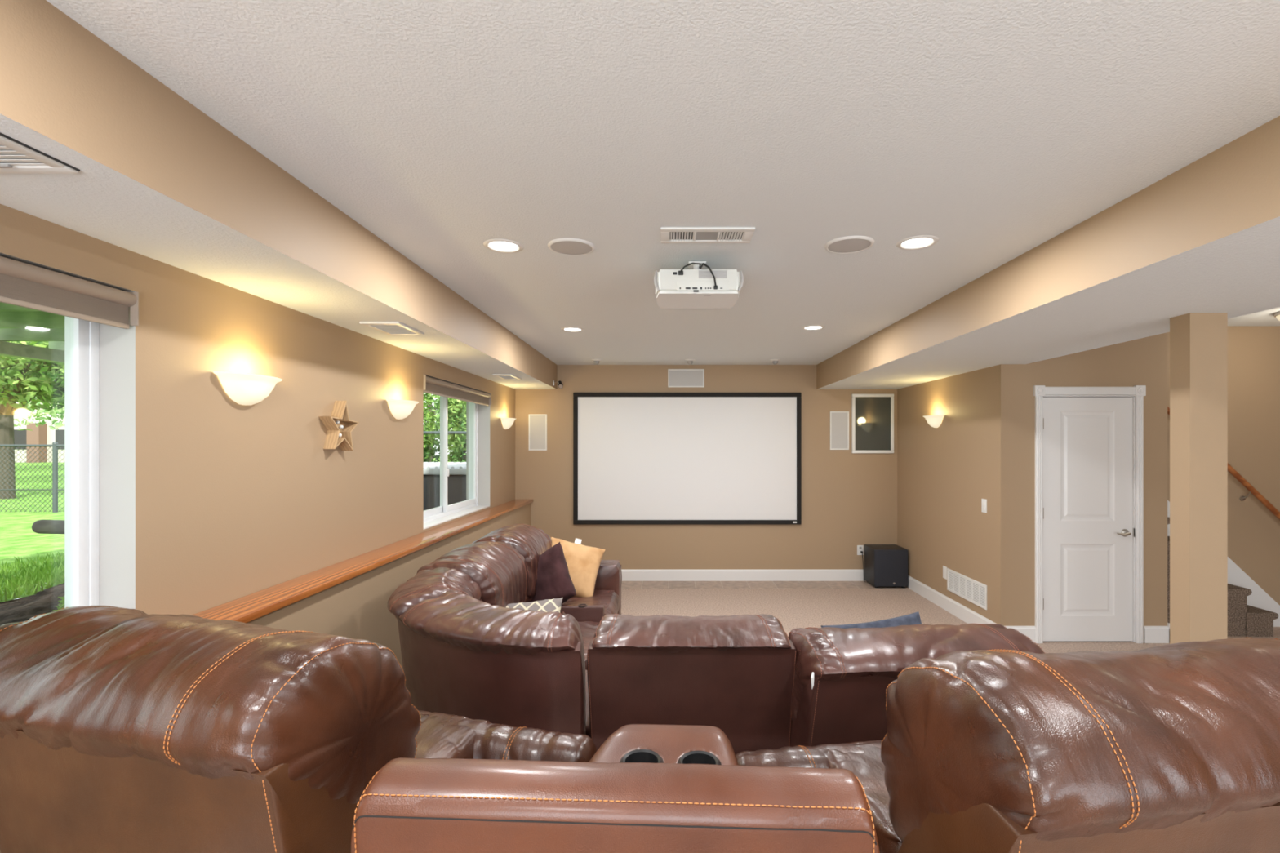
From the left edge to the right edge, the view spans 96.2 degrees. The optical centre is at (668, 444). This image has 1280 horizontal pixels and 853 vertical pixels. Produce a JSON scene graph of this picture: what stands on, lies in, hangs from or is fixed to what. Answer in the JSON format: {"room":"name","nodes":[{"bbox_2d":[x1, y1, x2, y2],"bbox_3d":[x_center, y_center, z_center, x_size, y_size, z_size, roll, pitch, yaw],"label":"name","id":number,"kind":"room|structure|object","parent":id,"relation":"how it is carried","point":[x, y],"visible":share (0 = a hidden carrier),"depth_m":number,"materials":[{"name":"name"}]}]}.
{"room":"home theater","nodes":[
{"label":"home theater","id":0,"kind":"room"},
{"bbox_2d":[0,204,515,615],"bbox_3d":[-1.930,0.479,2.085,0.240,2.262,9.770,0,0,0],"label":"wall","id":1,"kind":"structure","parent":0,"point":[208,500],"depth_m":2.39,"materials":[{"name":"beige paint"}]},
{"bbox_2d":[0,256,138,328],"bbox_3d":[-1.841,-0.453,1.173,0.093,0.129,1.540,0,0,0],"label":"roller shade","id":2,"kind":"object","parent":1,"relation":"attached to","point":[24,285],"visible":1,"depth_m":1.72,"materials":[{"name":"beige fabric"}]},
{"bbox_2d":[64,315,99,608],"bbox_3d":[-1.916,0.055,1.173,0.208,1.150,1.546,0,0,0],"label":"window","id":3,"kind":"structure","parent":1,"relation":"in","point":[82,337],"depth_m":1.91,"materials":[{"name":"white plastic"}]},
{"bbox_2d":[213,371,282,405],"bbox_3d":[-1.749,-0.228,2.440,0.122,0.122,0.336,0,0,0],"label":"wall sconce","id":4,"kind":"object","parent":1,"relation":"attached to","point":[243,388],"visible":1,"depth_m":2.37,"materials":[{"name":"beige glass"}]},
{"bbox_2d":[318,400,359,450],"bbox_3d":[-1.779,-0.101,3.103,0.062,0.273,0.281,0,0,0],"label":"star decoration","id":5,"kind":"object","parent":1,"relation":"attached to","point":[339,426],"visible":1,"depth_m":3.09,"materials":[{"name":"brown wood"}]},
{"bbox_2d":[386,399,418,419],"bbox_3d":[-1.749,-0.228,3.830,0.122,0.122,0.336,0,0,0],"label":"wall sconce","id":6,"kind":"object","parent":1,"relation":"attached to","point":[399,409],"visible":1,"depth_m":3.75,"materials":[{"name":"beige glass"}]},
{"bbox_2d":[423,395,489,529],"bbox_3d":[-1.916,0.055,5.020,0.208,1.150,1.580,0,0,0],"label":"window","id":7,"kind":"structure","parent":1,"relation":"in","point":[445,513],"depth_m":5.01,"materials":[{"name":"white plastic"}]},
{"bbox_2d":[423,374,491,405],"bbox_3d":[-1.841,-0.453,5.020,0.093,0.129,1.574,0,0,0],"label":"roller shade","id":8,"kind":"object","parent":7,"relation":"attached to","point":[431,385],"visible":0.83,"depth_m":4.86,"materials":[{"name":"beige fabric"}]},
{"bbox_2d":[501,417,515,429],"bbox_3d":[-1.749,-0.228,6.330,0.122,0.122,0.336,0,0,0],"label":"wall sconce","id":9,"kind":"object","parent":1,"relation":"attached to","point":[507,423],"visible":1,"depth_m":6.25,"materials":[{"name":"beige glass"}]},
{"bbox_2d":[0,502,531,852],"bbox_3d":[-1.718,1.143,1.985,0.185,0.935,9.570,0,0,0],"label":"wall","id":10,"kind":"structure","parent":0,"point":[356,607],"depth_m":3.13,"materials":[{"name":"beige paint"}]},
{"bbox_2d":[191,499,533,622],"bbox_3d":[-1.702,0.661,1.985,0.215,0.032,9.570,0,0,0],"label":"trim","id":11,"kind":"structure","parent":10,"relation":"on","point":[246,609],"depth_m":2.87,"materials":[{"name":"brown wood"}]},
{"bbox_2d":[0,0,556,389],"bbox_3d":[-1.683,-0.871,1.985,0.733,0.438,9.570,0,0,0],"label":"ceiling","id":12,"kind":"structure","parent":0,"point":[158,178],"depth_m":1.71,"materials":[{"name":"beige paint"}]},
{"bbox_2d":[0,132,79,173],"bbox_3d":[-1.578,-0.644,1.050,0.364,0.016,0.620,0,0,0],"label":"ceiling vent","id":13,"kind":"object","parent":12,"relation":"in","point":[15,156],"visible":1,"depth_m":1.30,"materials":[{"name":"white plastic"}]},
{"bbox_2d":[359,321,424,335],"bbox_3d":[-1.535,-0.646,3.200,0.210,0.012,0.320,0,0,0],"label":"ceiling vent","id":14,"kind":"object","parent":12,"relation":"in","point":[390,328],"visible":1,"depth_m":3.18,"materials":[{"name":"white plastic"}]},
{"bbox_2d":[492,373,521,379],"bbox_3d":[-1.540,-0.646,5.480,0.180,0.012,0.360,0,0,0],"label":"ceiling vent","id":15,"kind":"object","parent":12,"relation":"in","point":[504,376],"visible":1,"depth_m":5.41,"materials":[{"name":"white plastic"}]},
{"bbox_2d":[553,380,563,388],"bbox_3d":[-1.259,-0.685,6.527,0.107,0.099,0.115,0,0,-18],"label":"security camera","id":16,"kind":"object","parent":12,"relation":"attached to","point":[560,384],"visible":1,"depth_m":6.50,"materials":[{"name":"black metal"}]},
{"bbox_2d":[46,0,1279,364],"bbox_3d":[0.214,-1.015,1.985,3.063,0.150,9.570,0,0,0],"label":"ceiling","id":17,"kind":"structure","parent":0,"point":[992,130],"depth_m":1.69,"materials":[{"name":"white paint"}]},
{"bbox_2d":[483,238,523,253],"bbox_3d":[-0.780,-0.952,2.710,0.184,0.036,0.184,0,0,0],"label":"recessed light","id":18,"kind":"object","parent":17,"relation":"in","point":[500,245],"visible":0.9,"depth_m":2.70,"materials":[{"name":"white glass"}]},
{"bbox_2d":[547,237,595,255],"bbox_3d":[-0.460,-0.935,2.720,0.224,0.010,0.224,0,0,0],"label":"ceiling speaker","id":19,"kind":"object","parent":17,"relation":"attached to","point":[566,246],"visible":1,"depth_m":2.70,"materials":[{"name":"white plastic"}]},
{"bbox_2d":[551,240,591,254],"bbox_3d":[-0.460,-0.932,2.720,0.194,0.002,0.194,0,0,0],"label":"grille","id":20,"kind":"object","parent":19,"relation":"attached to","point":[565,247],"depth_m":2.71,"materials":[{"name":"grey"}]},
{"bbox_2d":[560,326,583,331],"bbox_3d":[-0.783,-0.952,4.670,0.184,0.036,0.184,0,0,0],"label":"recessed light","id":21,"kind":"object","parent":17,"relation":"in","point":[568,328],"visible":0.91,"depth_m":4.67,"materials":[{"name":"white plastic"}]},
{"bbox_2d":[591,359,601,364],"bbox_3d":[-0.800,-0.920,6.360,0.120,0.064,0.120,0,0,0],"label":"sprinkler","id":22,"kind":"object","parent":17,"relation":"attached to","point":[596,362],"visible":0.91,"depth_m":6.34,"materials":[{"name":"white plastic"}]},
{"bbox_2d":[684,359,695,364],"bbox_3d":[0.237,-0.920,6.360,0.120,0.064,0.120,0,0,0],"label":"sprinkler","id":23,"kind":"object","parent":17,"relation":"attached to","point":[690,362],"visible":0.94,"depth_m":6.34,"materials":[{"name":"white plastic"}]},
{"bbox_2d":[653,261,743,308],"bbox_3d":[0.147,-0.841,2.957,0.441,0.198,0.356,0,0,0],"label":"projector","id":24,"kind":"object","parent":17,"relation":"attached to","point":[696,287],"visible":1,"depth_m":2.82,"materials":[{"name":"white plastic"}]},
{"bbox_2d":[698,271,727,278],"bbox_3d":[0.217,-0.837,2.819,0.140,0.037,0.006,0,0,0],"label":"grille","id":25,"kind":"object","parent":24,"relation":"attached to","point":[702,274],"depth_m":2.82,"materials":[{"name":"grey plastic"}]},
{"bbox_2d":[660,226,755,243],"bbox_3d":[0.170,-0.935,2.565,0.410,0.010,0.176,0,0,0],"label":"ceiling vent","id":26,"kind":"object","parent":17,"relation":"in","point":[668,234],"visible":1,"depth_m":2.55,"materials":[{"name":"white plastic"}]},
{"bbox_2d":[769,359,781,364],"bbox_3d":[1.185,-0.920,6.360,0.120,0.064,0.120,0,0,0],"label":"sprinkler","id":27,"kind":"object","parent":17,"relation":"attached to","point":[775,362],"visible":0.88,"depth_m":6.34,"materials":[{"name":"white plastic"}]},
{"bbox_2d":[801,324,825,329],"bbox_3d":[1.160,-0.952,4.600,0.184,0.036,0.184,0,0,0],"label":"recessed light","id":28,"kind":"object","parent":17,"relation":"in","point":[811,326],"visible":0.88,"depth_m":4.59,"materials":[{"name":"white glass"}]},
{"bbox_2d":[824,235,874,253],"bbox_3d":[0.847,-0.935,2.690,0.224,0.010,0.224,0,0,0],"label":"ceiling speaker","id":29,"kind":"object","parent":17,"relation":"attached to","point":[847,244],"visible":1,"depth_m":2.67,"materials":[{"name":"white plastic"}]},
{"bbox_2d":[827,238,871,252],"bbox_3d":[0.847,-0.932,2.690,0.194,0.002,0.194,0,0,0],"label":"grille","id":30,"kind":"object","parent":29,"relation":"attached to","point":[837,245],"depth_m":2.68,"materials":[{"name":"grey"}]},
{"bbox_2d":[895,235,938,249],"bbox_3d":[1.155,-0.952,2.665,0.184,0.036,0.184,0,0,0],"label":"recessed light","id":31,"kind":"object","parent":17,"relation":"in","point":[919,242],"visible":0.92,"depth_m":2.66,"materials":[{"name":"white glass"}]},
{"bbox_2d":[515,364,897,569],"bbox_3d":[0.425,0.260,6.870,4.950,2.700,0.200,0,0,0],"label":"wall","id":32,"kind":"structure","parent":0,"point":[849,500],"depth_m":6.77,"materials":[{"name":"beige paint"}]},
{"bbox_2d":[528,413,546,450],"bbox_3d":[-1.544,-0.143,6.764,0.215,0.427,0.012,0,0,0],"label":"wall speaker","id":33,"kind":"object","parent":32,"relation":"attached to","point":[537,422],"visible":1,"depth_m":6.76,"materials":[{"name":"white plastic"}]},
{"bbox_2d":[667,368,704,386],"bbox_3d":[0.206,-0.782,6.764,0.428,0.215,0.012,0,0,0],"label":"wall speaker","id":34,"kind":"object","parent":32,"relation":"attached to","point":[676,377],"visible":1,"depth_m":6.76,"materials":[{"name":"white plastic"}]},
{"bbox_2d":[573,392,801,524],"bbox_3d":[0.218,0.164,6.745,2.676,1.550,0.047,0,0,0],"label":"projector screen","id":35,"kind":"object","parent":32,"relation":"attached to","point":[639,458],"visible":1,"depth_m":6.74,"materials":[{"name":"white projection screen fabric"},{"name":"black velvet"}]},
{"bbox_2d":[621,569,866,581],"bbox_3d":[0.537,1.542,6.763,4.325,0.135,0.014,0,0,0],"label":"baseboard","id":36,"kind":"structure","parent":32,"relation":"attached to","point":[627,575],"depth_m":6.76,"materials":[{"name":"white paint"}]},
{"bbox_2d":[830,411,848,449],"bbox_3d":[2.016,-0.164,6.764,0.222,0.453,0.012,0,0,0],"label":"wall speaker","id":37,"kind":"object","parent":32,"relation":"attached to","point":[839,420],"visible":1,"depth_m":6.76,"materials":[{"name":"white plastic"}]},
{"bbox_2d":[857,545,863,555],"bbox_3d":[2.262,1.248,6.755,0.074,0.116,0.030,0,0,0],"label":"wall outlet","id":38,"kind":"object","parent":32,"relation":"attached to","point":[860,548],"visible":1,"depth_m":6.76,"materials":[{"name":"white plastic"}]},
{"bbox_2d":[862,552,865,582],"bbox_3d":[2.284,1.435,6.707,0.016,0.342,0.077,0,0,-15],"label":"power cord","id":39,"kind":"object","parent":38,"relation":"hanging from","point":[862,553],"visible":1,"depth_m":6.72,"materials":[{"name":"black plastic"}]},
{"bbox_2d":[851,394,893,453],"bbox_3d":[2.405,-0.246,6.755,0.492,0.700,0.030,0,0,0],"label":"framed picture","id":40,"kind":"object","parent":32,"relation":"attached to","point":[872,415],"visible":1,"depth_m":6.75,"materials":[{"name":"white plastic"}]},
{"bbox_2d":[621,581,910,589],"bbox_3d":[0.400,1.659,6.675,5.000,0.102,0.590,0,0,0],"label":"carpet","id":41,"kind":"structure","parent":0,"point":[625,584],"depth_m":6.53,"materials":[{"name":"beige carpet"}]},
{"bbox_2d":[864,544,907,587],"bbox_3d":[2.485,1.393,6.566,0.376,0.435,0.348,0,0,0],"label":"subwoofer","id":42,"kind":"object","parent":41,"relation":"on","point":[885,565],"visible":1,"depth_m":6.39,"materials":[{"name":"black wood"}]},
{"bbox_2d":[897,366,992,621],"bbox_3d":[2.760,0.429,5.775,0.120,2.362,1.990,0,0,0],"label":"wall","id":43,"kind":"structure","parent":0,"point":[944,472],"depth_m":5.57,"materials":[{"name":"beige paint"}]},
{"bbox_2d":[923,414,944,427],"bbox_3d":[2.639,-0.228,5.770,0.122,0.122,0.336,0,0,0],"label":"wall sconce","id":44,"kind":"object","parent":43,"relation":"attached to","point":[935,421],"visible":1,"depth_m":5.70,"materials":[{"name":"beige glass"}]},
{"bbox_2d":[942,565,946,579],"bbox_3d":[2.697,1.250,5.598,0.006,0.120,0.075,0,0,0],"label":"blank plate","id":45,"kind":"object","parent":43,"relation":"attached to","point":[944,568],"visible":1,"depth_m":5.59,"materials":[{"name":"white plastic"}]},
{"bbox_2d":[906,575,995,624],"bbox_3d":[2.693,1.542,5.715,0.014,0.135,2.110,0,0,0],"label":"baseboard","id":46,"kind":"structure","parent":43,"relation":"attached to","point":[957,610],"depth_m":5.53,"materials":[{"name":"white paint"}]},
{"bbox_2d":[946,568,986,609],"bbox_3d":[2.695,1.300,5.200,0.011,0.210,0.680,0,0,0],"label":"air vent","id":47,"kind":"object","parent":43,"relation":"in","point":[971,590],"visible":1,"depth_m":5.17,"materials":[{"name":"white plastic"}]},
{"bbox_2d":[981,498,986,513],"bbox_3d":[2.695,0.524,4.900,0.010,0.116,0.074,0,0,0],"label":"light switch","id":48,"kind":"object","parent":43,"relation":"attached to","point":[984,502],"visible":1,"depth_m":4.89,"materials":[{"name":"white plastic"}]},
{"bbox_2d":[621,589,1279,653],"bbox_3d":[2.250,1.660,1.690,8.700,0.100,9.380,0,0,0],"label":"floor","id":49,"kind":"structure","parent":0,"point":[794,608],"depth_m":5.68,"materials":[{"name":"carpet"}]},
{"bbox_2d":[386,567,590,737],"bbox_3d":[-0.818,1.089,2.487,1.020,0.942,1.008,0,0,0],"label":"sectional sofa","id":50,"kind":"object","parent":49,"relation":"on","point":[463,655],"visible":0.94,"depth_m":2.13,"materials":[{"name":"brown leather"}]},
{"bbox_2d":[386,567,482,622],"bbox_3d":[-1.089,0.863,2.691,0.400,0.484,0.587,0,0,-16],"label":"cushion","id":51,"kind":"object","parent":50,"relation":"on","point":[446,584],"depth_m":2.56,"materials":[{"name":"brown leather"}]},
{"bbox_2d":[399,590,583,655],"bbox_3d":[-0.679,0.868,2.279,0.836,0.469,0.420,0,0,28],"label":"cushion","id":52,"kind":"object","parent":50,"relation":"on","point":[434,622],"depth_m":2.16,"materials":[{"name":"brown leather"}]},
{"bbox_2d":[505,597,562,613],"bbox_3d":[-0.800,1.012,3.050,0.482,0.297,0.342,0,0,-4],"label":"throw pillow","id":53,"kind":"object","parent":50,"relation":"on","point":[553,605],"visible":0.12,"depth_m":3.15,"materials":[{"name":"grey fabric"}]},
{"bbox_2d":[585,669,590,737],"bbox_3d":[-0.686,1.230,2.628,0.732,0.200,0.644,0,0,0],"label":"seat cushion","id":54,"kind":"object","parent":50,"relation":"on","point":[588,725],"depth_m":2.46,"materials":[{"name":"brown leather"}]},
{"bbox_2d":[416,540,599,670],"bbox_3d":[-0.862,1.101,3.327,0.984,1.017,0.764,0,0,0],"label":"leather recliner","id":55,"kind":"object","parent":49,"relation":"on","point":[501,574],"visible":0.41,"depth_m":3.22,"materials":[{"name":"brown leather"}]},
{"bbox_2d":[416,541,528,607],"bbox_3d":[-1.116,0.834,3.330,0.463,0.482,0.744,0,0,0],"label":"cushion","id":56,"kind":"object","parent":55,"relation":"on","point":[501,574],"depth_m":3.20,"materials":[{"name":"brown leather"}]},
{"bbox_2d":[577,621,599,670],"bbox_3d":[-0.694,1.225,3.331,0.643,0.210,0.693,0,0,0],"label":"seat cushion","id":57,"kind":"object","parent":55,"relation":"on","point":[588,628],"depth_m":3.45,"materials":[{"name":"brown leather"}]},
{"bbox_2d":[471,524,622,615],"bbox_3d":[-0.861,1.105,4.258,0.975,1.011,1.026,0,0,0],"label":"leather recliner","id":58,"kind":"object","parent":49,"relation":"on","point":[531,542],"visible":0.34,"depth_m":4.12,"materials":[{"name":"brown leather"}]},
{"bbox_2d":[471,524,551,602],"bbox_3d":[-1.112,0.838,4.130,0.458,0.478,0.764,0,0,0],"label":"cushion","id":59,"kind":"object","parent":58,"relation":"on","point":[531,542],"depth_m":3.90,"materials":[{"name":"brown leather"}]},
{"bbox_2d":[529,542,576,604],"bbox_3d":[-0.860,0.955,3.930,0.589,0.554,0.256,0,0,20],"label":"throw pillow","id":60,"kind":"object","parent":58,"relation":"on","point":[553,580],"visible":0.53,"depth_m":3.83,"materials":[{"name":"fabric"}]},
{"bbox_2d":[551,537,605,597],"bbox_3d":[-0.746,0.945,4.388,0.509,0.441,0.321,0,0,-4],"label":"throw pillow","id":61,"kind":"object","parent":58,"relation":"on","point":[583,562],"visible":0.56,"depth_m":4.36,"materials":[{"name":"beige fabric"}]},
{"bbox_2d":[562,590,619,615],"bbox_3d":[-0.699,1.224,4.130,0.644,0.205,0.693,0,0,0],"label":"seat cushion","id":62,"kind":"object","parent":58,"relation":"on","point":[610,599],"depth_m":4.17,"materials":[{"name":"brown leather"}]},
{"bbox_2d":[560,604,604,622],"bbox_3d":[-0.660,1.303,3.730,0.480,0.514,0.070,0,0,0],"label":"console","id":63,"kind":"object","parent":49,"relation":"on","point":[581,612],"visible":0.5,"depth_m":3.69,"materials":[{"name":"brown leather"}]},
{"bbox_2d":[586,613,795,755],"bbox_3d":[0.082,1.147,2.479,0.772,0.926,0.899,0,0,0],"label":"sofa section","id":64,"kind":"object","parent":49,"relation":"on","point":[732,674],"visible":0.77,"depth_m":2.11,"materials":[{"name":"brown leather"}]},
{"bbox_2d":[591,613,791,653],"bbox_3d":[0.083,0.878,2.246,0.752,0.386,0.432,0,0,0],"label":"cushion","id":65,"kind":"object","parent":64,"relation":"on","point":[615,633],"depth_m":2.10,"materials":[{"name":"brown leather"}]},
{"bbox_2d":[788,623,1044,746],"bbox_3d":[0.864,1.144,2.371,0.886,0.932,0.915,0,0,-6],"label":"leather recliner","id":66,"kind":"object","parent":49,"relation":"on","point":[842,677],"visible":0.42,"depth_m":1.99,"materials":[{"name":"brown leather"}]},
{"bbox_2d":[820,611,921,628],"bbox_3d":[0.970,0.992,2.552,0.511,0.413,0.271,0,0,-7],"label":"throw pillow","id":67,"kind":"object","parent":66,"relation":"on","point":[912,619],"visible":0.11,"depth_m":2.63,"materials":[{"name":"blue fabric"}]},
{"bbox_2d":[1167,500,1279,636],"bbox_3d":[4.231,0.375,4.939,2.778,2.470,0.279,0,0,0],"label":"stair","id":68,"kind":"structure","parent":49,"relation":"on","point":[1251,611],"depth_m":4.81,"materials":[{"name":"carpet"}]},
{"bbox_2d":[816,115,1279,389],"bbox_3d":[2.323,-0.871,1.985,1.154,0.438,9.570,0,0,0],"label":"soffit","id":69,"kind":"structure","parent":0,"point":[1204,237],"depth_m":2.52,"materials":[{"name":"beige paint"}]},
{"bbox_2d":[992,332,1167,626],"bbox_3d":[3.377,0.280,4.720,1.355,2.660,0.120,0,0,0],"label":"wall","id":70,"kind":"structure","parent":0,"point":[1143,361],"depth_m":4.66,"materials":[{"name":"beige paint"}]},
{"bbox_2d":[1004,622,1169,643],"bbox_3d":[3.378,1.530,4.713,1.384,0.160,0.134,0,0,0],"label":"baseboard","id":71,"kind":"structure","parent":70,"relation":"attached to","point":[1152,634],"depth_m":4.65,"materials":[{"name":"white paint"}]},
{"bbox_2d":[1033,385,1146,643],"bbox_3d":[3.410,0.566,4.694,0.894,2.088,0.173,0,0,0],"label":"door","id":72,"kind":"structure","parent":70,"relation":"attached to","point":[1089,441],"depth_m":4.67,"materials":[{"name":"white paint"}]},
{"bbox_2d":[1169,312,1227,644],"bbox_3d":[2.675,0.479,2.897,0.185,2.262,0.115,0,0,0],"label":"wall column","id":73,"kind":"structure","parent":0,"point":[1198,341],"depth_m":2.84,"materials":[{"name":"beige paint"}]},
{"bbox_2d":[1167,325,1279,605],"bbox_3d":[4.610,0.280,5.140,3.580,2.660,0.120,0,0,0],"label":"wall","id":74,"kind":"structure","parent":0,"point":[1253,351],"depth_m":5.08,"materials":[{"name":"beige paint"}]},
{"bbox_2d":[1167,405,1279,519],"bbox_3d":[4.825,0.147,5.029,1.880,1.779,0.102,0,0,0],"label":"handrail","id":75,"kind":"object","parent":74,"relation":"attached to","point":[1240,478],"visible":0.42,"depth_m":4.98,"materials":[{"name":"brown wood"}]},
{"bbox_2d":[1227,306,1279,325],"bbox_3d":[4.700,-1.125,2.050,3.600,0.150,9.700,0,0,0],"label":"ceiling","id":76,"kind":"structure","parent":0,"point":[1266,317],"depth_m":4.82,"materials":[{"name":"white paint"}]},
{"bbox_2d":[1274,311,1279,320],"bbox_3d":[4.980,-1.000,4.500,0.316,0.100,0.316,0,0,0],"label":"flush ceiling light","id":77,"kind":"object","parent":76,"relation":"attached to","point":[1277,315],"visible":1,"depth_m":4.56,"materials":[{"name":"beige"}]},
{"bbox_3d":[0.413,1.490,-0.480,4.075,0.240,4.640,0,0,0],"label":"floor","id":78,"kind":"structure","parent":0,"visible":0},
{"bbox_2d":[0,605,597,852],"bbox_3d":[-0.882,0.877,1.437,1.225,0.984,0.844,0,0,14],"label":"leather recliner","id":79,"kind":"object","parent":78,"relation":"on","point":[122,730],"visible":0.82,"depth_m":1.12,"materials":[{"name":"brown leather"}]},
{"bbox_2d":[0,605,420,804],"bbox_3d":[-1.078,0.612,1.304,0.908,0.454,0.472,0,0,14],"label":"cushion","id":80,"kind":"object","parent":79,"relation":"on","point":[100,704],"depth_m":1.12,"materials":[{"name":"brown leather"}]},
{"bbox_2d":[414,710,491,759],"bbox_3d":[-0.954,0.917,1.633,0.797,0.191,0.492,0,0,14],"label":"seat cushion","id":81,"kind":"object","parent":79,"relation":"on","point":[440,735],"depth_m":1.63,"materials":[{"name":"brown leather"}]},
{"bbox_2d":[351,724,879,852],"bbox_3d":[-0.079,0.952,1.210,0.871,0.810,0.640,0,0,3],"label":"console","id":82,"kind":"object","parent":78,"relation":"on","point":[647,788],"visible":1,"depth_m":0.91,"materials":[{"name":"leather"}]},
{"bbox_2d":[588,724,738,765],"bbox_3d":[-0.048,0.766,1.280,0.528,0.088,0.487,0,0,3],"label":"cup holder","id":83,"kind":"object","parent":82,"relation":"on","point":[632,743],"depth_m":1.38,"materials":[{"name":"leather"}]},
{"bbox_2d":[735,637,1279,852],"bbox_3d":[0.767,0.876,1.276,1.125,0.987,0.841,0,0,-9],"label":"leather recliner","id":84,"kind":"object","parent":78,"relation":"on","point":[1175,748],"visible":0.94,"depth_m":0.93,"materials":[{"name":"brown leather"}]},
{"bbox_2d":[827,742,902,852],"bbox_3d":[0.850,0.924,1.461,0.840,0.182,0.479,0,0,-9],"label":"seat cushion","id":85,"kind":"object","parent":84,"relation":"on","point":[863,759],"depth_m":1.45,"materials":[{"name":"brown leather"}]},
{"bbox_2d":[880,637,1279,842],"bbox_3d":[0.911,0.612,1.115,0.886,0.454,0.478,0,0,-9],"label":"cushion","id":86,"kind":"object","parent":84,"relation":"on","point":[1180,742],"depth_m":0.93,"materials":[{"name":"brown leather"}]},
{"label":"outside","id":87,"kind":"structure","parent":0,"visible":0},
{"bbox_2d":[0,456,448,602],"bbox_3d":[-24.750,1.123,24.000,40.500,0.188,72.000,0,0,0],"label":"lawn","id":88,"kind":"structure","parent":87,"point":[18,539],"depth_m":8.88,"materials":[{"name":"green plant"}]},
{"bbox_2d":[0,302,64,364],"bbox_3d":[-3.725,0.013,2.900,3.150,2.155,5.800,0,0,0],"label":"porch ceiling","id":89,"kind":"structure","parent":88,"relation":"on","point":[17,323],"depth_m":4.40,"materials":[{"name":"green wood"}]},
{"bbox_2d":[0,341,64,499],"bbox_3d":[-14.582,-0.786,12.637,4.886,4.162,4.733,0,0,-3],"label":"leafy tree","id":90,"kind":"object","parent":88,"relation":"on","point":[45,380],"visible":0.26,"depth_m":12.47,"materials":[{"name":"green plant"}]},
{"bbox_2d":[0,551,64,601],"bbox_3d":[-5.252,1.038,5.750,1.616,0.164,4.591,0,0,0],"label":"grass edge","id":91,"kind":"object","parent":88,"relation":"on","point":[15,584],"visible":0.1,"depth_m":4.57,"materials":[{"name":"green plant"}]},
{"bbox_2d":[0,441,64,512],"bbox_3d":[-10.700,0.580,10.000,10.005,1.260,0.080,0,0,0],"label":"fence","id":92,"kind":"object","parent":88,"relation":"on","point":[55,445],"visible":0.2,"depth_m":10.00,"materials":[{"name":"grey metal"}]},
{"bbox_2d":[13,385,64,462],"bbox_3d":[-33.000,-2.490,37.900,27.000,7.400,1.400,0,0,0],"label":"house","id":93,"kind":"structure","parent":88,"relation":"on","point":[41,434],"depth_m":37.95,"materials":[{"name":"beige"}]},
{"bbox_2d":[13,387,64,431],"bbox_3d":[-19.851,-1.613,18.881,6.253,5.814,6.221,0,0,0],"label":"leafy tree","id":94,"kind":"object","parent":88,"relation":"on","point":[60,411],"visible":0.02,"depth_m":17.25,"materials":[{"name":"green plant"}]},
{"bbox_2d":[35,399,64,419],"bbox_3d":[-27.564,-3.388,26.453,11.033,9.360,9.899,0,0,31],"label":"leafy tree","id":95,"kind":"object","parent":88,"relation":"on","point":[60,416],"visible":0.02,"depth_m":26.20,"materials":[{"name":"green plant"}]},
{"bbox_2d":[423,392,463,462],"bbox_3d":[-5.195,-0.076,12.132,1.781,2.427,1.603,0,0,0],"label":"shrub","id":96,"kind":"object","parent":88,"relation":"on","point":[428,442],"visible":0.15,"depth_m":11.82,"materials":[{"name":"green plant"}]},
{"bbox_2d":[423,393,463,462],"bbox_3d":[-9.274,-1.605,21.694,8.424,5.797,7.652,0,0,-4],"label":"leafy tree","id":97,"kind":"object","parent":88,"relation":"on","point":[433,396],"visible":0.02,"depth_m":20.59,"materials":[{"name":"green plant"}]},
{"bbox_2d":[423,431,466,434],"bbox_3d":[-4.600,0.465,10.200,4.467,1.450,0.070,0,0,0],"label":"rail fence","id":98,"kind":"object","parent":88,"relation":"on","point":[424,432],"visible":0.02,"depth_m":10.18,"materials":[{"name":"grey metal"}]},
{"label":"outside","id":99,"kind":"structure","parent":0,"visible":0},
{"bbox_2d":[0,582,64,626],"bbox_3d":[-3.355,0.961,4.000,2.590,0.386,20.000,0,0,0],"label":"soil bed","id":100,"kind":"object","parent":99,"point":[23,609],"visible":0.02,"depth_m":3.64,"materials":[{"name":"soil"}]},
{"bbox_2d":[31,519,64,533],"bbox_3d":[-3.702,0.820,4.173,1.531,0.580,0.100,0,0,-10],"label":"handrail","id":101,"kind":"object","parent":100,"relation":"on","point":[40,526],"visible":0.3,"depth_m":4.02,"materials":[{"name":"grey metal"}]},
{"bbox_2d":[52,595,64,611],"bbox_3d":[-3.115,0.846,3.152,0.341,0.198,0.318,0,0,0],"label":"weed","id":102,"kind":"object","parent":100,"relation":"on","point":[60,606],"visible":0.02,"depth_m":3.03,"materials":[{"name":"green plant"}]},
{"bbox_2d":[423,462,466,511],"bbox_3d":[-3.350,0.737,8.350,2.100,0.907,2.000,0,0,0],"label":"hot tub","id":103,"kind":"object","parent":100,"relation":"on","point":[457,470],"visible":0.1,"depth_m":7.40,"materials":[{"name":"grey plastic"}]},
{"bbox_2d":[433,395,466,462],"bbox_3d":[-3.917,0.011,11.192,1.105,2.687,1.272,0,0,0],"label":"shrub","id":104,"kind":"object","parent":100,"relation":"on","point":[459,455],"visible":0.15,"depth_m":10.86,"materials":[{"name":"green plant"}]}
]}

